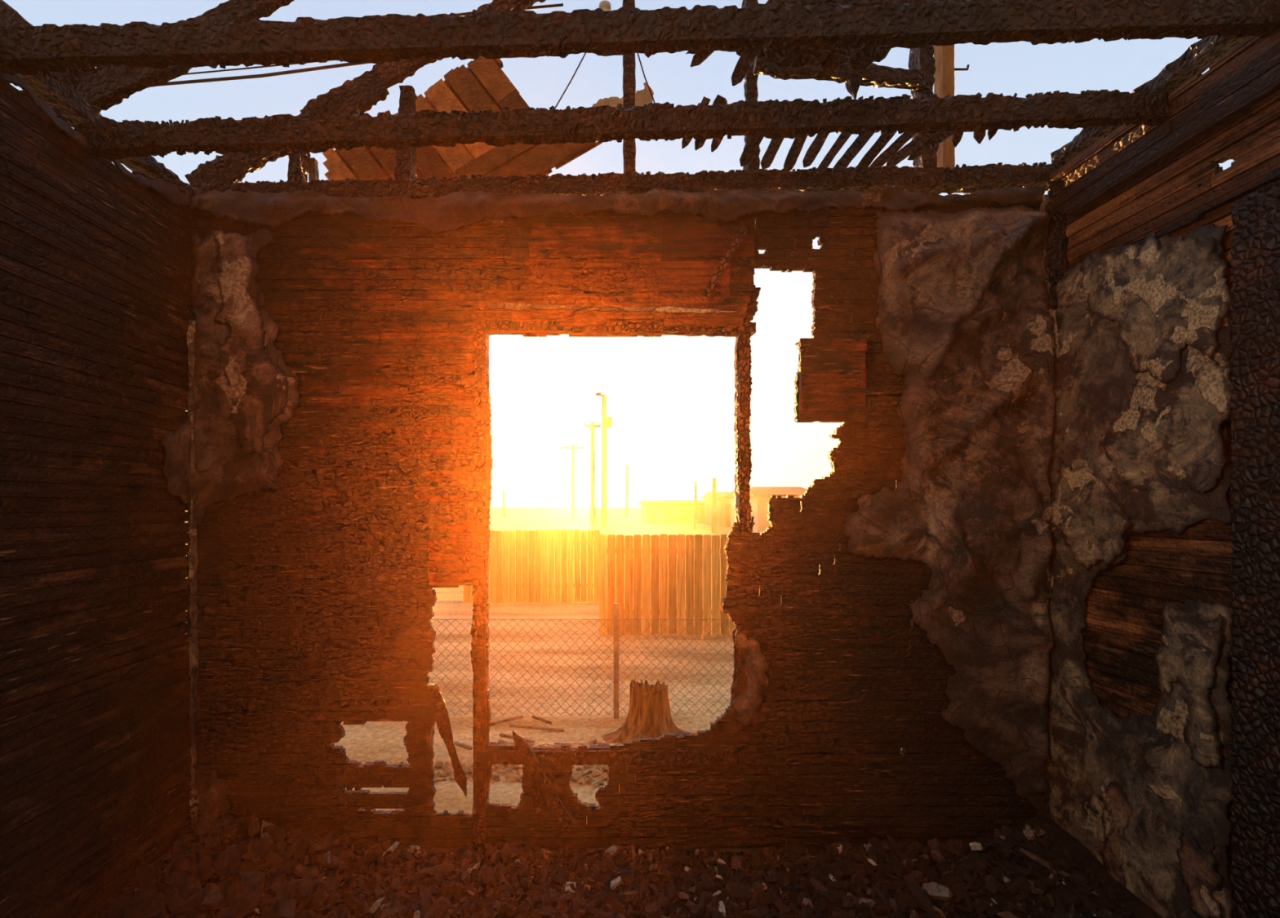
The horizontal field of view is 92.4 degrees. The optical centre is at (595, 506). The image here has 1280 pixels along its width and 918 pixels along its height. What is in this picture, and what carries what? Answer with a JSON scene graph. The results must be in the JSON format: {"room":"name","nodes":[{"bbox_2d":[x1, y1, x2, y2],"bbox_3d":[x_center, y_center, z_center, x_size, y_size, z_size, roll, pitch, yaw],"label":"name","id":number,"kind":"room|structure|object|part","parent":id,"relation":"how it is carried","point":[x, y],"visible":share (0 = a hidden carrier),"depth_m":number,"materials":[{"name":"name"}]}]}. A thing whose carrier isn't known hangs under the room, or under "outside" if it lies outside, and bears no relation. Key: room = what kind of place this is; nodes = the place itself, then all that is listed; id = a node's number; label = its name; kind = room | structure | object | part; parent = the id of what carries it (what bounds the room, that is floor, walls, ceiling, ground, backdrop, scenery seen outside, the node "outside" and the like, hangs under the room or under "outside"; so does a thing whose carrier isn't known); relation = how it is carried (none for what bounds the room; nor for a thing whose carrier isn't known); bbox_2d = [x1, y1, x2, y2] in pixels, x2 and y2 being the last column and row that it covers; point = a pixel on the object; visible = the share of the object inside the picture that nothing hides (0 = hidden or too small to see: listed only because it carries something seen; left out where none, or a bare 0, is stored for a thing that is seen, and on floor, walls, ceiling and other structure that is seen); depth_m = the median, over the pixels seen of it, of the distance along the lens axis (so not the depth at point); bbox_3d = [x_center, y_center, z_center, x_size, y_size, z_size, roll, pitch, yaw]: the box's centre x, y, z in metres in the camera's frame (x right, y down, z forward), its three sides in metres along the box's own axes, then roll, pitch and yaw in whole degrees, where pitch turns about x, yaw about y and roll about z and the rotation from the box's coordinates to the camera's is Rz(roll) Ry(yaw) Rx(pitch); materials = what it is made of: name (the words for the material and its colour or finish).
{"room":"burned-out house","nodes":[
{"label":"burned-out house","id":0,"kind":"room"},
{"bbox_2d":[0,80,191,917],"bbox_3d":[-1.658,0.077,0.738,0.035,2.683,3.523,0,0,0],"label":"wall","id":1,"kind":"structure","parent":0,"point":[95,273],"depth_m":1.98,"materials":[{"name":"brown wood"}]},
{"bbox_2d":[16,71,109,128],"bbox_3d":[-1.623,-1.278,1.861,0.157,0.097,0.258,0,0,0],"label":"plate","id":2,"kind":"object","parent":1,"relation":"on","point":[55,94],"depth_m":1.89,"materials":[{"name":"brown wood"}]},
{"bbox_2d":[0,0,87,91],"bbox_3d":[-1.690,-1.390,1.800,0.366,0.310,0.053,0,0,0],"label":"rafter","id":3,"kind":"object","parent":2,"relation":"on","point":[8,15],"visible":0.27,"depth_m":1.78,"materials":[{"name":"brown wood"}]},
{"bbox_2d":[63,64,191,112],"bbox_3d":[-1.603,-1.425,2.052,0.486,0.289,0.054,0,0,0],"label":"rafter","id":4,"kind":"object","parent":2,"relation":"on","point":[102,90],"visible":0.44,"depth_m":2.03,"materials":[{"name":"black wood"}]},
{"bbox_2d":[186,0,294,21],"bbox_3d":[-1.242,-1.635,2.060,0.498,0.350,0.053,0,0,0],"label":"rafter","id":5,"kind":"object","parent":4,"relation":"on","point":[230,10],"visible":0.31,"depth_m":2.04,"materials":[{"name":"brown wood"}]},
{"bbox_2d":[0,68,190,205],"bbox_3d":[-1.633,-1.204,2.011,0.024,0.126,0.891,0,0,0],"label":"wooden beam","id":6,"kind":"structure","parent":1,"relation":"attached to","point":[171,192],"depth_m":2.07,"materials":[{"name":"brown wood"}]},
{"bbox_2d":[116,155,191,198],"bbox_3d":[-1.630,-1.278,2.296,0.150,0.097,0.296,0,0,0],"label":"plate","id":7,"kind":"object","parent":1,"relation":"on","point":[148,165],"depth_m":2.26,"materials":[{"name":"brown wood"}]},
{"bbox_2d":[160,379,191,515],"bbox_3d":[-1.627,-0.327,2.394,0.034,0.801,0.193,0,0,0],"label":"plaster skin","id":8,"kind":"object","parent":1,"relation":"attached to","point":[176,468],"visible":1,"depth_m":2.39,"materials":[{"name":"brown paint"}]},
{"bbox_2d":[186,319,199,826],"bbox_3d":[-1.625,0.275,2.470,0.038,2.050,0.028,0,0,0],"label":"wooden post","id":9,"kind":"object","parent":1,"relation":"attached to","point":[193,555],"depth_m":2.46,"materials":[{"name":"paint"}]},
{"bbox_2d":[74,88,1176,159],"bbox_3d":[0.119,-1.242,1.990,3.585,0.200,0.063,0,0,0],"label":"joist","id":10,"kind":"object","parent":1,"relation":"on","point":[771,119],"visible":0.99,"depth_m":1.97,"materials":[{"name":"black wood"}]},
{"bbox_2d":[0,1,1208,184],"bbox_3d":[0.119,-1.276,2.094,3.530,0.289,0.909,0,0,0],"label":"crumbs","id":11,"kind":"object","parent":10,"relation":"on","point":[7,67],"visible":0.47,"depth_m":1.98,"materials":[{"name":"black wood"}]},
{"bbox_2d":[681,0,1146,177],"bbox_3d":[0.890,-1.353,1.988,1.290,0.403,0.669,0,0,0],"label":"hanging laths","id":12,"kind":"object","parent":10,"relation":"hanging from","point":[829,60],"visible":0.49,"depth_m":2.25,"materials":[{"name":"black wood"}]},
{"bbox_2d":[752,56,928,93],"bbox_3d":[0.915,-1.627,2.301,0.641,0.124,0.051,0,0,0],"label":"tie","id":13,"kind":"object","parent":12,"relation":"attached to","point":[877,76],"visible":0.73,"depth_m":2.28,"materials":[{"name":"black wood"}]},
{"bbox_2d":[842,61,862,99],"bbox_3d":[0.959,-1.621,2.301,0.066,0.188,0.043,0,0,0],"label":"shard","id":14,"kind":"object","parent":13,"relation":"attached to","point":[852,84],"visible":0.54,"depth_m":2.29},
{"bbox_2d":[0,0,1279,75],"bbox_3d":[0.100,-1.285,1.660,3.522,0.194,0.060,0,0,0],"label":"joist","id":15,"kind":"object","parent":1,"relation":"on","point":[378,39],"visible":0.98,"depth_m":1.64,"materials":[{"name":"brown wood"}]},
{"bbox_2d":[555,53,586,109],"bbox_3d":[-0.117,-1.870,2.700,0.174,0.309,0.006,0,0,0],"label":"loose wire","id":16,"kind":"object","parent":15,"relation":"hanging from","point":[566,87],"visible":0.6,"depth_m":2.70,"materials":[{"name":"black metal"}]},
{"bbox_2d":[598,0,610,11],"bbox_3d":[0.025,-1.374,1.700,0.034,0.042,0.033,0,0,0],"label":"insulator","id":17,"kind":"object","parent":15,"relation":"attached to","point":[604,5],"visible":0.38,"depth_m":1.69,"materials":[{"name":"beige ceramic"}]},
{"bbox_2d":[322,56,529,181],"bbox_3d":[-0.771,-1.803,2.863,1.002,0.626,0.040,0,0,0],"label":"wooden boards","id":18,"kind":"object","parent":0,"point":[482,86],"visible":0.5,"depth_m":2.85,"materials":[{"name":"brown wood"}]},
{"bbox_2d":[448,141,601,178],"bbox_3d":[-0.324,-1.618,2.812,0.700,0.293,0.037,0,0,0],"label":"wooden board","id":19,"kind":"object","parent":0,"point":[518,159],"visible":0.56,"depth_m":2.80,"materials":[{"name":"brown wood"}]},
{"bbox_2d":[591,82,653,107],"bbox_3d":[0.119,-1.846,2.780,0.298,0.162,0.025,0,0,0],"label":"scrap","id":20,"kind":"object","parent":19,"relation":"attached to","point":[643,96],"visible":0.38,"depth_m":2.78,"materials":[{"name":"beige wood"}]},
{"bbox_2d":[419,847,801,853],"bbox_3d":[0.097,1.700,0.800,3.693,0.600,3.600,0,0,0],"label":"floor","id":21,"kind":"structure","parent":0,"point":[745,850],"depth_m":2.50,"materials":[{"name":"concrete"}]},
{"bbox_2d":[427,684,435,799],"bbox_3d":[-0.717,1.075,2.550,0.088,0.651,0.083,0,0,0],"label":"stud","id":22,"kind":"object","parent":21,"relation":"on","point":[431,733],"visible":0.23,"depth_m":2.56,"materials":[{"name":"brown wood"}]},
{"bbox_2d":[97,816,1161,917],"bbox_3d":[0.097,1.323,0.730,3.433,0.155,3.460,0,0,0],"label":"debris","id":23,"kind":"object","parent":21,"relation":"on","point":[1065,842],"visible":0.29,"depth_m":2.18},
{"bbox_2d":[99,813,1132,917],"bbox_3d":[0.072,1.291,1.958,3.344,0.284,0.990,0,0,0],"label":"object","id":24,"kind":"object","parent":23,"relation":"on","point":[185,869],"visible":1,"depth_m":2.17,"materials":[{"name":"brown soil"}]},
{"bbox_2d":[1228,180,1279,917],"bbox_3d":[1.798,0.275,1.635,0.077,2.230,0.138,0,0,0],"label":"post","id":25,"kind":"object","parent":21,"relation":"on","point":[1254,610],"visible":1,"depth_m":1.64,"materials":[{"name":"brown wood"}]},
{"bbox_2d":[186,197,1041,848],"bbox_3d":[0.097,0.070,2.507,3.533,2.660,0.035,0,0,0],"label":"wall","id":26,"kind":"structure","parent":0,"point":[311,591],"depth_m":2.50,"materials":[{"name":"brown wood"}]},
{"bbox_2d":[196,768,231,817],"bbox_3d":[-1.556,1.224,2.479,0.156,0.318,0.028,0,0,0],"label":"plaster skin","id":27,"kind":"object","parent":26,"relation":"attached to","point":[213,792],"visible":0.59,"depth_m":2.48,"materials":[{"name":"brown paint"}]},
{"bbox_2d":[187,228,299,524],"bbox_3d":[-1.428,-0.522,2.466,0.456,1.209,0.060,0,0,0],"label":"plaster skin","id":28,"kind":"object","parent":26,"relation":"attached to","point":[223,474],"visible":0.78,"depth_m":2.47,"materials":[{"name":"brown paint"}]},
{"bbox_2d":[211,230,288,456],"bbox_3d":[-1.385,-0.653,2.440,0.311,0.907,0.042,0,0,0],"label":"plaster skin","id":29,"kind":"object","parent":28,"relation":"attached to","point":[257,384],"visible":1,"depth_m":2.44,"materials":[{"name":"brown paint"}]},
{"bbox_2d":[324,698,411,706],"bbox_3d":[-0.925,0.796,2.480,0.350,0.028,0.018,0,0,0],"label":"broken lath","id":30,"kind":"object","parent":26,"relation":"attached to","point":[363,702],"visible":1,"depth_m":2.47,"materials":[{"name":"brown wood"}]},
{"bbox_2d":[426,684,466,795],"bbox_3d":[-0.605,0.952,2.483,0.162,0.464,0.029,0,0,-13],"label":"broken lath","id":31,"kind":"object","parent":26,"relation":"attached to","point":[439,712],"visible":1,"depth_m":2.47,"materials":[{"name":"brown wood"}]},
{"bbox_2d":[428,520,485,585],"bbox_3d":[-0.564,0.191,2.485,0.231,0.264,0.016,0,0,0],"label":"board","id":32,"kind":"object","parent":26,"relation":"attached to","point":[455,551],"visible":1,"depth_m":2.48,"materials":[{"name":"brown wood"}]},
{"bbox_2d":[472,327,489,850],"bbox_3d":[-0.473,0.337,2.530,0.056,2.127,0.095,0,0,0],"label":"stud","id":33,"kind":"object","parent":26,"relation":"attached to","point":[479,351],"depth_m":2.49,"materials":[{"name":"brown wood"}]},
{"bbox_2d":[527,756,552,815],"bbox_3d":[-0.228,1.125,2.460,0.119,0.232,0.024,0,0,25],"label":"broken lath","id":34,"kind":"object","parent":26,"relation":"attached to","point":[542,806],"visible":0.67,"depth_m":2.45,"materials":[{"name":"brown wood"}]},
{"bbox_2d":[512,730,576,831],"bbox_3d":[-0.206,1.090,2.428,0.261,0.381,0.025,0,0,10],"label":"broken lath","id":35,"kind":"object","parent":26,"relation":"attached to","point":[528,757],"visible":1,"depth_m":2.42,"materials":[{"name":"brown wood"}]},
{"bbox_2d":[476,742,740,765],"bbox_3d":[0.050,1.020,2.519,1.067,0.061,0.096,0,0,0],"label":"sill","id":36,"kind":"structure","parent":26,"relation":"attached to","point":[571,757],"depth_m":2.48,"materials":[{"name":"brown wood"}]},
{"bbox_2d":[476,320,755,337],"bbox_3d":[0.083,-0.730,2.520,1.134,0.050,0.074,0,0,0],"label":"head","id":37,"kind":"object","parent":26,"relation":"attached to","point":[490,325],"visible":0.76,"depth_m":2.49},
{"bbox_2d":[188,186,1044,234],"bbox_3d":[0.085,-1.197,2.455,3.449,0.193,0.064,0,0,0],"label":"wooden beam","id":38,"kind":"structure","parent":26,"relation":"attached to","point":[455,211],"depth_m":2.46,"materials":[{"name":"brown wood"}]},
{"bbox_2d":[189,163,1062,203],"bbox_3d":[0.108,-1.313,2.530,3.578,0.165,0.105,0,0,0],"label":"wooden beam","id":39,"kind":"structure","parent":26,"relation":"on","point":[971,180],"depth_m":2.49,"materials":[{"name":"brown wood"}]},
{"bbox_2d":[184,71,389,184],"bbox_3d":[-1.279,-1.539,2.549,0.837,0.524,0.060,0,0,0],"label":"rafter","id":40,"kind":"structure","parent":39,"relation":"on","point":[365,93],"depth_m":2.53,"materials":[{"name":"black wood"}]},
{"bbox_2d":[299,0,546,112],"bbox_3d":[-0.727,-1.927,2.600,1.050,0.655,0.056,0,0,0],"label":"rafter","id":41,"kind":"object","parent":40,"relation":"on","point":[392,73],"visible":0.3,"depth_m":2.58,"materials":[{"name":"brown wood"}]},
{"bbox_2d":[287,151,310,182],"bbox_3d":[-1.243,-1.437,2.562,0.070,0.189,0.082,0,0,0],"label":"stud","id":42,"kind":"object","parent":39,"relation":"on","point":[298,163],"depth_m":2.53,"materials":[{"name":"brown wood"}]},
{"bbox_2d":[307,157,319,181],"bbox_3d":[-1.200,-1.421,2.600,0.038,0.099,0.037,0,0,0],"label":"stud","id":43,"kind":"object","parent":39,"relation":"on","point":[313,164],"depth_m":2.58,"materials":[{"name":"brown wood"}]},
{"bbox_2d":[394,84,417,180],"bbox_3d":[-0.793,-1.539,2.560,0.078,0.391,0.086,0,0,0],"label":"stud","id":44,"kind":"object","parent":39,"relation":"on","point":[405,168],"depth_m":2.53,"materials":[{"name":"black wood"}]},
{"bbox_2d":[622,0,635,173],"bbox_3d":[0.136,-1.811,2.520,0.057,0.948,0.059,0,0,0],"label":"post","id":45,"kind":"object","parent":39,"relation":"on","point":[628,60],"visible":0.61,"depth_m":2.49,"materials":[{"name":"brown wood"}]},
{"bbox_2d":[636,53,655,102],"bbox_3d":[0.217,-1.810,2.600,0.099,0.279,0.006,0,0,0],"label":"loose wire","id":46,"kind":"object","parent":45,"relation":"hanging from","point":[637,53],"visible":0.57,"depth_m":2.60,"materials":[{"name":"grey metal"}]},
{"bbox_2d":[741,0,759,171],"bbox_3d":[0.648,-1.775,2.560,0.064,0.820,0.072,0,0,0],"label":"stud","id":47,"kind":"object","parent":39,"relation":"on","point":[750,86],"visible":0.2,"depth_m":2.53,"materials":[{"name":"brown wood"}]},
{"bbox_2d":[907,44,938,168],"bbox_3d":[1.367,-1.703,2.559,0.082,0.623,0.094,0,0,0],"label":"stud","id":48,"kind":"object","parent":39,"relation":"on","point":[920,58],"visible":0.33,"depth_m":2.52,"materials":[{"name":"black wood"}]},
{"bbox_2d":[933,44,955,168],"bbox_3d":[1.513,-1.752,2.660,0.054,0.610,0.071,0,0,0],"label":"stud","id":49,"kind":"object","parent":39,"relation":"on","point":[944,55],"visible":0.55,"depth_m":2.63,"materials":[{"name":"brown wood"}]},
{"bbox_2d":[954,64,969,71],"bbox_3d":[1.597,-1.933,2.700,0.098,0.024,0.010,0,0,0],"label":"loose wire","id":50,"kind":"object","parent":49,"relation":"attached to","point":[967,65],"visible":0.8,"depth_m":2.70,"materials":[{"name":"metal"}]},
{"bbox_2d":[528,221,755,330],"bbox_3d":[0.185,-0.933,2.484,0.921,0.441,0.016,0,0,0],"label":"boards","id":51,"kind":"object","parent":26,"relation":"attached to","point":[655,264],"visible":0.92,"depth_m":2.48,"materials":[{"name":"brown wood"}]},
{"bbox_2d":[488,302,737,313],"bbox_3d":[0.067,-0.796,2.462,1.000,0.045,0.019,0,0,0],"label":"strip","id":52,"kind":"object","parent":51,"relation":"attached to","point":[513,306],"visible":1,"depth_m":2.46,"materials":[{"name":"paint"}]},
{"bbox_2d":[702,227,747,297],"bbox_3d":[0.516,-0.976,2.455,0.180,0.274,0.015,0,0,4],"label":"brace lath","id":53,"kind":"object","parent":51,"relation":"attached to","point":[735,243],"visible":1,"depth_m":2.45,"materials":[{"name":"brown wood"}]},
{"bbox_2d":[729,257,750,704],"bbox_3d":[0.601,-0.058,2.530,0.087,2.017,0.102,0,0,0],"label":"stud","id":54,"kind":"object","parent":26,"relation":"attached to","point":[741,501],"depth_m":2.49,"materials":[{"name":"brown wood"}]},
{"bbox_2d":[731,627,768,729],"bbox_3d":[0.625,0.700,2.471,0.152,0.415,0.038,0,0,0],"label":"plaster","id":55,"kind":"object","parent":26,"relation":"attached to","point":[746,706],"visible":1,"depth_m":2.47,"materials":[{"name":"paint"}]},
{"bbox_2d":[798,337,866,422],"bbox_3d":[0.958,-0.510,2.478,0.270,0.333,0.025,0,0,0],"label":"board","id":56,"kind":"object","parent":26,"relation":"attached to","point":[833,372],"visible":1,"depth_m":2.47,"materials":[{"name":"brown wood"}]},
{"bbox_2d":[842,204,1054,812],"bbox_3d":[1.429,0.024,2.404,0.861,2.487,0.174,0,0,0],"label":"plaster skin","id":57,"kind":"object","parent":26,"relation":"attached to","point":[963,312],"visible":0.99,"depth_m":2.44,"materials":[{"name":"paint"}]},
{"bbox_2d":[1046,26,1279,916],"bbox_3d":[1.850,0.029,0.753,0.035,2.754,3.513,0,0,0],"label":"wall","id":58,"kind":"structure","parent":0,"point":[1125,602],"depth_m":2.00,"materials":[{"name":"brown wood"}]},
{"bbox_2d":[1037,194,1050,818],"bbox_3d":[1.813,0.050,2.468,0.045,2.600,0.048,0,0,0],"label":"trim","id":59,"kind":"structure","parent":58,"relation":"attached to","point":[1044,805],"depth_m":2.46,"materials":[{"name":"paint"}]},
{"bbox_2d":[1044,177,1069,310],"bbox_3d":[1.813,-1.018,2.391,0.102,0.536,0.044,0,0,0],"label":"stud","id":60,"kind":"object","parent":58,"relation":"attached to","point":[1056,249],"visible":0.8,"depth_m":2.40,"materials":[{"name":"brown wood"}]},
{"bbox_2d":[1050,124,1119,166],"bbox_3d":[1.804,-1.385,2.303,0.120,0.067,0.261,0,0,0],"label":"plate","id":61,"kind":"object","parent":58,"relation":"on","point":[1088,136],"depth_m":2.33,"materials":[{"name":"brown wood"}]},
{"bbox_2d":[1046,223,1233,917],"bbox_3d":[1.817,0.162,2.117,0.043,2.409,0.744,0,0,0],"label":"plaster skin","id":62,"kind":"object","parent":58,"relation":"attached to","point":[1090,748],"visible":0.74,"depth_m":2.09,"materials":[{"name":"grey paint"}]},
{"bbox_2d":[1049,457,1131,571],"bbox_3d":[1.802,0.025,2.249,0.019,0.430,0.373,0,0,0],"label":"plaster layer","id":63,"kind":"object","parent":62,"relation":"attached to","point":[1077,492],"visible":1,"depth_m":2.24,"materials":[{"name":"grey paint"}]},
{"bbox_2d":[1100,780,1133,887],"bbox_3d":[1.803,1.167,2.123,0.015,0.424,0.126,0,0,-4],"label":"plaster layer","id":64,"kind":"object","parent":62,"relation":"attached to","point":[1117,805],"visible":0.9,"depth_m":2.12,"materials":[{"name":"paint"}]},
{"bbox_2d":[1079,235,1231,383],"bbox_3d":[1.803,-0.653,2.012,0.022,0.532,0.546,0,0,0],"label":"plaster layer","id":65,"kind":"object","parent":62,"relation":"attached to","point":[1144,288],"visible":1,"depth_m":1.95,"materials":[{"name":"grey paint"}]},
{"bbox_2d":[1103,359,1231,493],"bbox_3d":[1.804,-0.234,1.942,0.020,0.394,0.461,0,0,0],"label":"plaster layer","id":66,"kind":"object","parent":62,"relation":"attached to","point":[1175,433],"visible":0.98,"depth_m":1.90,"materials":[{"name":"grey paint"}]},
{"bbox_2d":[1154,605,1224,767],"bbox_3d":[1.804,0.544,1.868,0.019,0.465,0.221,0,0,2],"label":"plaster layer","id":67,"kind":"object","parent":62,"relation":"attached to","point":[1188,655],"visible":1,"depth_m":1.84,"materials":[{"name":"grey paint"}]},
{"bbox_2d":[1176,832,1222,917],"bbox_3d":[1.802,1.103,1.830,0.014,0.251,0.137,0,0,0],"label":"plaster layer","id":68,"kind":"object","parent":62,"relation":"attached to","point":[1200,878],"visible":1,"depth_m":1.82,"materials":[{"name":"brown paint"}]},
{"bbox_2d":[1045,41,1279,215],"bbox_3d":[1.798,-1.161,1.321,0.030,0.124,2.239,0,0,0],"label":"wooden beam","id":69,"kind":"structure","parent":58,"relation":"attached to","point":[1259,78],"depth_m":1.87,"materials":[{"name":"brown wood"}]},
{"bbox_2d":[1132,35,1249,93],"bbox_3d":[1.818,-1.385,1.879,0.148,0.067,0.243,0,0,0],"label":"plate","id":70,"kind":"object","parent":58,"relation":"on","point":[1201,56],"depth_m":1.90,"materials":[{"name":"brown wood"}]},
{"bbox_2d":[1118,167,1279,253],"bbox_3d":[1.821,-0.881,1.315,0.025,0.161,2.238,0,0,0],"label":"board","id":71,"kind":"object","parent":58,"relation":"attached to","point":[1274,175],"visible":0.41,"depth_m":1.80,"materials":[{"name":"brown wood"}]},
{"label":"outside","id":72,"kind":"structure","parent":0,"visible":0},
{"bbox_2d":[185,507,902,814],"bbox_3d":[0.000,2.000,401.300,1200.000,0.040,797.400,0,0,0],"label":"ground","id":73,"kind":"structure","parent":72,"point":[372,741],"depth_m":7.43,"materials":[{"name":"beige sand"}]},
{"bbox_2d":[350,759,608,788],"bbox_3d":[-0.099,1.994,4.532,4.589,0.185,0.431,0,0,0],"label":"rubble","id":74,"kind":"object","parent":73,"relation":"on","point":[449,772],"visible":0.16,"depth_m":4.54,"materials":[{"name":"brown stone"}]},
{"bbox_2d":[502,489,505,516],"bbox_3d":[-18.080,-0.600,120.000,0.483,5.200,0.483,0,0,0],"label":"utility pole","id":75,"kind":"object","parent":73,"relation":"on","point":[503,513],"visible":1,"depth_m":119.83,"materials":[{"name":"brown wood"}]},
{"bbox_2d":[454,715,597,750],"bbox_3d":[0.408,1.950,5.269,3.158,0.082,0.828,0,0,0],"label":"lumber","id":76,"kind":"object","parent":73,"relation":"on","point":[527,727],"visible":0.37,"depth_m":5.38,"materials":[{"name":"brown wood"}]},
{"bbox_2d":[463,529,599,602],"bbox_3d":[-1.334,1.244,12.727,2.832,1.511,0.066,0,0,0],"label":"wooden fence","id":77,"kind":"object","parent":73,"relation":"on","point":[558,566],"visible":0.8,"depth_m":12.70,"materials":[{"name":"brown wood"}]},
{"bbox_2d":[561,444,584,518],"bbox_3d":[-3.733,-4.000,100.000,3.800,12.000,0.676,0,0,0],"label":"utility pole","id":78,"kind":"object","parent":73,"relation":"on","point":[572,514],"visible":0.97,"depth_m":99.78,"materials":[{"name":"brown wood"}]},
{"bbox_2d":[429,603,734,719],"bbox_3d":[-0.072,1.460,5.794,4.345,1.120,0.062,0,0,0],"label":"fence","id":79,"kind":"object","parent":73,"relation":"on","point":[615,620],"visible":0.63,"depth_m":5.77,"materials":[{"name":"metal"}]},
{"bbox_3d":[0.192,1.472,5.800,0.050,1.097,0.050,0,0,0],"label":"post","id":80,"kind":"part","parent":79,"relation":"part of","materials":[{"name":"metal"}]},
{"bbox_2d":[584,422,600,522],"bbox_3d":[-0.400,-4.150,75.000,2.000,12.300,0.676,0,0,0],"label":"utility pole","id":81,"kind":"object","parent":73,"relation":"on","point":[592,450],"visible":0.97,"depth_m":74.77,"materials":[{"name":"brown wood"}]},
{"bbox_2d":[595,392,611,526],"bbox_3d":[0.764,-4.542,59.980,1.551,13.084,0.669,0,0,0],"label":"utility pole","id":82,"kind":"object","parent":73,"relation":"on","point":[606,421],"visible":0.96,"depth_m":59.77,"materials":[{"name":"brown wood"}]},
{"bbox_2d":[625,465,628,517],"bbox_3d":[5.573,-2.667,110.000,0.531,9.333,0.531,0,0,0],"label":"utility pole","id":83,"kind":"object","parent":73,"relation":"on","point":[626,491],"visible":1,"depth_m":109.83,"materials":[{"name":"brown wood"}]},
{"bbox_2d":[601,677,689,743],"bbox_3d":[0.449,1.755,5.221,1.010,0.551,0.993,0,0,0],"label":"tree stump","id":84,"kind":"object","parent":73,"relation":"on","point":[649,715],"visible":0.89,"depth_m":5.08,"materials":[{"name":"brown wood"}]},
{"bbox_2d":[598,533,735,635],"bbox_3d":[2.536,1.217,9.527,4.992,1.566,0.066,0,0,0],"label":"wooden fence","id":85,"kind":"object","parent":73,"relation":"on","point":[663,555],"visible":0.35,"depth_m":9.50,"materials":[{"name":"brown wood"}]},
{"bbox_2d":[637,500,705,523],"bbox_3d":[9.333,0.660,74.500,7.793,2.680,9.700,0,0,0],"label":"bungalow","id":86,"kind":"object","parent":73,"relation":"on","point":[651,511],"visible":0.86,"depth_m":70.00,"materials":[{"name":"yellow"}]},
{"bbox_2d":[693,481,697,528],"bbox_3d":[8.621,-0.060,53.000,0.242,4.120,0.242,0,0,0],"label":"utility pole","id":87,"kind":"object","parent":73,"relation":"on","point":[695,508],"visible":1,"depth_m":52.92,"materials":[{"name":"brown wood"}]},
{"bbox_2d":[711,478,716,533],"bbox_3d":[8.700,-0.020,45.000,0.386,4.040,0.386,0,0,0],"label":"utility pole","id":88,"kind":"object","parent":73,"relation":"on","point":[713,494],"visible":1,"depth_m":44.87,"materials":[{"name":"brown wood"}]},
{"bbox_2d":[701,492,731,527],"bbox_3d":[13.069,0.286,62.000,3.329,3.428,8.700,0,0,0],"label":"workshop","id":89,"kind":"structure","parent":73,"relation":"on","point":[723,504],"depth_m":58.19,"materials":[{"name":"yellow"}]},
{"bbox_2d":[725,487,806,533],"bbox_3d":[14.040,0.230,49.500,5.020,3.540,9.700,0,0,0],"label":"warehouse","id":90,"kind":"structure","parent":73,"relation":"on","point":[759,496],"depth_m":45.39,"materials":[{"name":"orange"}]},
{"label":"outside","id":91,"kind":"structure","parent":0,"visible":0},
{"bbox_2d":[156,62,367,86],"bbox_3d":[-2.533,-3.627,5.000,3.870,0.504,0.024,0,0,0],"label":"overhead cable","id":92,"kind":"object","parent":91,"point":[344,64],"visible":0.33,"depth_m":4.99,"materials":[{"name":"black metal"}]},
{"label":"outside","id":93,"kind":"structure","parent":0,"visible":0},
{"bbox_2d":[184,59,333,75],"bbox_3d":[-2.767,-3.587,5.000,2.201,0.225,0.012,0,0,0],"label":"overhead cable","id":94,"kind":"object","parent":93,"point":[273,65],"visible":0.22,"depth_m":5.00,"materials":[{"name":"black metal"}]},
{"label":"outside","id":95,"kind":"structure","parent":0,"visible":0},
{"bbox_2d":[455,3,563,16],"bbox_3d":[-0.530,-2.418,3.000,0.741,0.088,0.012,0,0,0],"label":"overhead cable","id":96,"kind":"object","parent":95,"point":[559,4],"visible":0.2,"depth_m":3.00,"materials":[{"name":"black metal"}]}
]}

